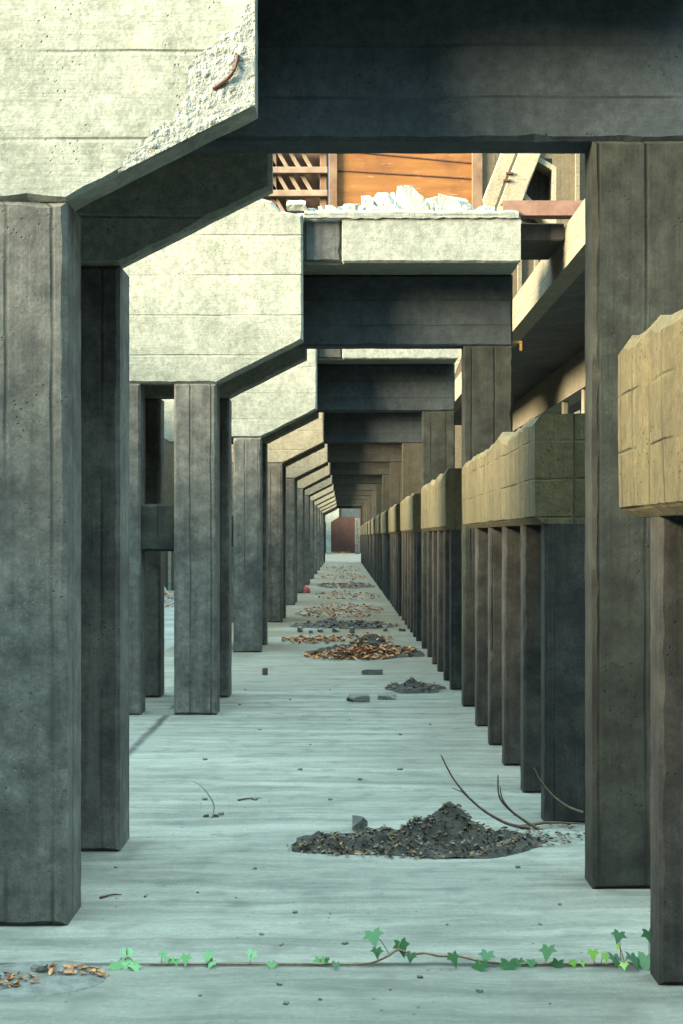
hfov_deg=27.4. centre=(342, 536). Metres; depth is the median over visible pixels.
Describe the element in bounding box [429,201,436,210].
rubble stone
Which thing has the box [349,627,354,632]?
lump
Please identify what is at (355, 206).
rubble stone
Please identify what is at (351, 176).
wooden panel
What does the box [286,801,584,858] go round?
heap
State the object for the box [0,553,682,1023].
floor
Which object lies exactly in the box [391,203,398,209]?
rubble stone
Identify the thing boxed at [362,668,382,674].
stone
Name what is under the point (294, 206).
rubble stone
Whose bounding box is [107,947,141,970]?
sprig
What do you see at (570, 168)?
wall
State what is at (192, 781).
dry stalk
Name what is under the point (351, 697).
stone
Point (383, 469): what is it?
frame
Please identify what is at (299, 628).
lump
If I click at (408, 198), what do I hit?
rubble stone
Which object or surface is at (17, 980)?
leaves
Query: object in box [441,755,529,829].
twig
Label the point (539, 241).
bridge slab
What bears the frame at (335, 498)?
on the floor
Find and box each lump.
[297,626,302,631]
[332,628,339,631]
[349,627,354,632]
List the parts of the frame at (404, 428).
haunch panel, haunch panel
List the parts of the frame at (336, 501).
haunch panel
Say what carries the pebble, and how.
on the floor
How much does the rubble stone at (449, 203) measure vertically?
0.240 m
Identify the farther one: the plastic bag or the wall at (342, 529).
the wall at (342, 529)
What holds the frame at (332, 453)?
on the floor
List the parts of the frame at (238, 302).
haunch panel, haunch panel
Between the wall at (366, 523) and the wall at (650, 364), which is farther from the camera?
the wall at (366, 523)
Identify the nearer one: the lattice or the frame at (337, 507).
the lattice
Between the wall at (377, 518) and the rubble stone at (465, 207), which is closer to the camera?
the rubble stone at (465, 207)
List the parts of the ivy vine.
stem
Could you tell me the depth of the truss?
27.00 m
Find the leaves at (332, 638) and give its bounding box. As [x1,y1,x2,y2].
[281,566,393,643]
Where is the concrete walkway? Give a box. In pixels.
[455,199,585,431]
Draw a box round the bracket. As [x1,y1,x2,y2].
[162,399,173,443]
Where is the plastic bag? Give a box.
[304,586,309,592]
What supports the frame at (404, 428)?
on the floor
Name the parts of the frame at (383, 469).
haunch panel, haunch panel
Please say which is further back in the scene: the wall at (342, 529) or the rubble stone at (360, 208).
the wall at (342, 529)
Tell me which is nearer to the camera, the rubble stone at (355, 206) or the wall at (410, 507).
the rubble stone at (355, 206)
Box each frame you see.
[0,0,682,925]
[123,199,521,714]
[230,349,457,651]
[232,412,421,621]
[286,444,401,604]
[297,463,389,592]
[305,475,381,584]
[310,484,375,578]
[314,491,371,573]
[317,496,368,569]
[320,500,365,566]
[322,503,363,564]
[324,506,361,562]
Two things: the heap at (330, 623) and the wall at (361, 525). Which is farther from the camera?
the wall at (361, 525)
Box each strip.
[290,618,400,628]
[318,581,375,588]
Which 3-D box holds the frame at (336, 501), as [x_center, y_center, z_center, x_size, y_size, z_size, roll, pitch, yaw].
[-0.300,-0.650,74.898,3.800,4.501,1.710,0,0,0]
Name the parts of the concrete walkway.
post, post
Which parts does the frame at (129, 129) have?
haunch panel, haunch panel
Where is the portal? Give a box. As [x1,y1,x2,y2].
[325,509,359,553]
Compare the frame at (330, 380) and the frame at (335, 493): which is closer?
the frame at (330, 380)
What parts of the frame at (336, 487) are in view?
haunch panel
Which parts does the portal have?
haunch panel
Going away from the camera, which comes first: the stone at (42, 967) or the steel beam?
the stone at (42, 967)
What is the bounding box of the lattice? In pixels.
[262,153,327,212]
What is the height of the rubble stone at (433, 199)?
0.292 m
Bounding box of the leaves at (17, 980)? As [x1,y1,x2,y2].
[0,960,108,997]
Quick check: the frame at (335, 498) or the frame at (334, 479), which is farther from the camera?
the frame at (335, 498)
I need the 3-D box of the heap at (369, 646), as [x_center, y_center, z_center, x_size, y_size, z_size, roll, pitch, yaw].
[0.280,1.472,19.202,1.640,0.296,2.196,0,0,0]
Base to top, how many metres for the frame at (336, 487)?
4.501 m
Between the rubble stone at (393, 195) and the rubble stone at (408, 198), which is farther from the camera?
the rubble stone at (393, 195)
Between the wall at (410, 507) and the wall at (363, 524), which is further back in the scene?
the wall at (363, 524)
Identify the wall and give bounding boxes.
[164,439,173,589]
[325,509,360,552]
[360,525,361,562]
[362,524,363,565]
[363,524,365,568]
[365,522,368,572]
[368,520,371,576]
[371,517,375,582]
[375,514,381,589]
[381,510,389,600]
[388,504,401,615]
[400,493,421,640]
[421,468,461,689]
[455,153,584,467]
[462,413,584,822]
[618,309,682,984]
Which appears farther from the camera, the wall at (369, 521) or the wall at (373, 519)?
the wall at (369, 521)
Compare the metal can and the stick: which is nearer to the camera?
the stick
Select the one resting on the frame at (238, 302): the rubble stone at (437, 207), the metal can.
the rubble stone at (437, 207)
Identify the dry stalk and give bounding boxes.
[192,781,214,817]
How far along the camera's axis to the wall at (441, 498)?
15.57 m
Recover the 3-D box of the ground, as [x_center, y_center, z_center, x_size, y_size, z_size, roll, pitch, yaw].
[-31.250,1.600,70.000,57.500,0.001,150.000,0,0,0]
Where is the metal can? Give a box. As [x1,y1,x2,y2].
[262,668,267,674]
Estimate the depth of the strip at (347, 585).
45.04 m
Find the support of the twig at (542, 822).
on the floor
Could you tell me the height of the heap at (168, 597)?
0.514 m
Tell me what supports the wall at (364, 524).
on the floor
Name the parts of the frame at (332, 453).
haunch panel, haunch panel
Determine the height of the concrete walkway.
4.440 m
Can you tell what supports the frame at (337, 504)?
on the floor
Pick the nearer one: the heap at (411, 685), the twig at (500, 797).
the twig at (500, 797)
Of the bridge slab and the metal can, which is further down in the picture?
the metal can
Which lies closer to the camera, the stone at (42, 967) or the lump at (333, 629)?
the stone at (42, 967)
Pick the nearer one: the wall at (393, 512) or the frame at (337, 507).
the wall at (393, 512)
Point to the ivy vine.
(641, 960)
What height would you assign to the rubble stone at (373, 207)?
0.105 m
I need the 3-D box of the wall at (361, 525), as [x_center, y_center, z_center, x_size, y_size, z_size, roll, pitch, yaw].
[1.365,0.445,85.303,0.590,2.309,4.700,0,0,0]
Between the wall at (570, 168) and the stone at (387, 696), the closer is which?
the stone at (387, 696)
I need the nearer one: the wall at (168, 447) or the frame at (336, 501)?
the wall at (168, 447)
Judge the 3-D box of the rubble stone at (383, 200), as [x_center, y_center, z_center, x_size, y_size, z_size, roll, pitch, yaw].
[0.379,-3.039,12.919,0.203,0.272,0.270,0,0,0]
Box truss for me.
[455,153,555,374]
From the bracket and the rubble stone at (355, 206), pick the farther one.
the bracket
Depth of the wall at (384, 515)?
36.99 m
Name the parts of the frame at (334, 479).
haunch panel, haunch panel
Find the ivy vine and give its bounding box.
[150,927,649,971]
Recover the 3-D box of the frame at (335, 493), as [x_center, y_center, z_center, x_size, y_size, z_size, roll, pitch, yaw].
[-0.300,-0.650,61.238,3.800,4.501,1.710,0,0,0]
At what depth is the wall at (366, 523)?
63.75 m
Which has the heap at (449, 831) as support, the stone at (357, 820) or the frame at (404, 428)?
the stone at (357, 820)
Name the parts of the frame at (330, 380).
haunch panel, haunch panel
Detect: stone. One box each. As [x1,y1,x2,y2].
[32,963,47,972]
[286,200,305,213]
[325,205,337,210]
[342,203,359,210]
[346,694,369,701]
[352,815,367,829]
[358,205,365,210]
[361,195,370,210]
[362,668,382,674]
[371,205,379,210]
[373,192,394,210]
[377,693,395,699]
[390,192,396,203]
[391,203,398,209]
[397,186,426,210]
[421,202,429,210]
[426,197,437,204]
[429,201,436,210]
[434,205,443,210]
[438,194,470,210]
[462,204,469,210]
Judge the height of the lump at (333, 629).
0.070 m
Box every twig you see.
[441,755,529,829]
[497,775,540,829]
[520,821,584,828]
[534,768,583,813]
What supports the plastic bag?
on the floor
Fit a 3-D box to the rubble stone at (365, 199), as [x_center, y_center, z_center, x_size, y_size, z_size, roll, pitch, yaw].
[0.213,-3.033,12.919,0.091,0.259,0.270,0,0,-1]
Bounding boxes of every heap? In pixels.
[164,587,173,607]
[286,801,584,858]
[303,632,424,659]
[385,676,445,693]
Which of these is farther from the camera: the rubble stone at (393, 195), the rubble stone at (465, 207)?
the rubble stone at (393, 195)
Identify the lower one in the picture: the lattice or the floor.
the floor
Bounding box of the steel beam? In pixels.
[501,200,583,218]
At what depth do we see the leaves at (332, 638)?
29.25 m
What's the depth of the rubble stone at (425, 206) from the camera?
12.65 m
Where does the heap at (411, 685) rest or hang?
on the floor
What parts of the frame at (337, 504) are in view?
haunch panel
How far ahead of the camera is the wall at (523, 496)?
8.53 m
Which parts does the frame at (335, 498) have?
haunch panel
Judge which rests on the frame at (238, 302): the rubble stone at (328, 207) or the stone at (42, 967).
the rubble stone at (328, 207)
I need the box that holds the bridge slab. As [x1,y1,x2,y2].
[521,223,563,259]
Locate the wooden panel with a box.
[329,153,482,208]
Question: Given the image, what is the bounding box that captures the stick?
[99,894,121,898]
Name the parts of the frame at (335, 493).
haunch panel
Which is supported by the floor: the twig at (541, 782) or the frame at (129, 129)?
the frame at (129, 129)
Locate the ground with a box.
[164,590,173,650]
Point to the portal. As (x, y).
(341, 513)
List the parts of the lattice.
post, rail, rail, post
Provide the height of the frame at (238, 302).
4.692 m
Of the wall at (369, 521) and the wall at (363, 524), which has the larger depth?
the wall at (363, 524)

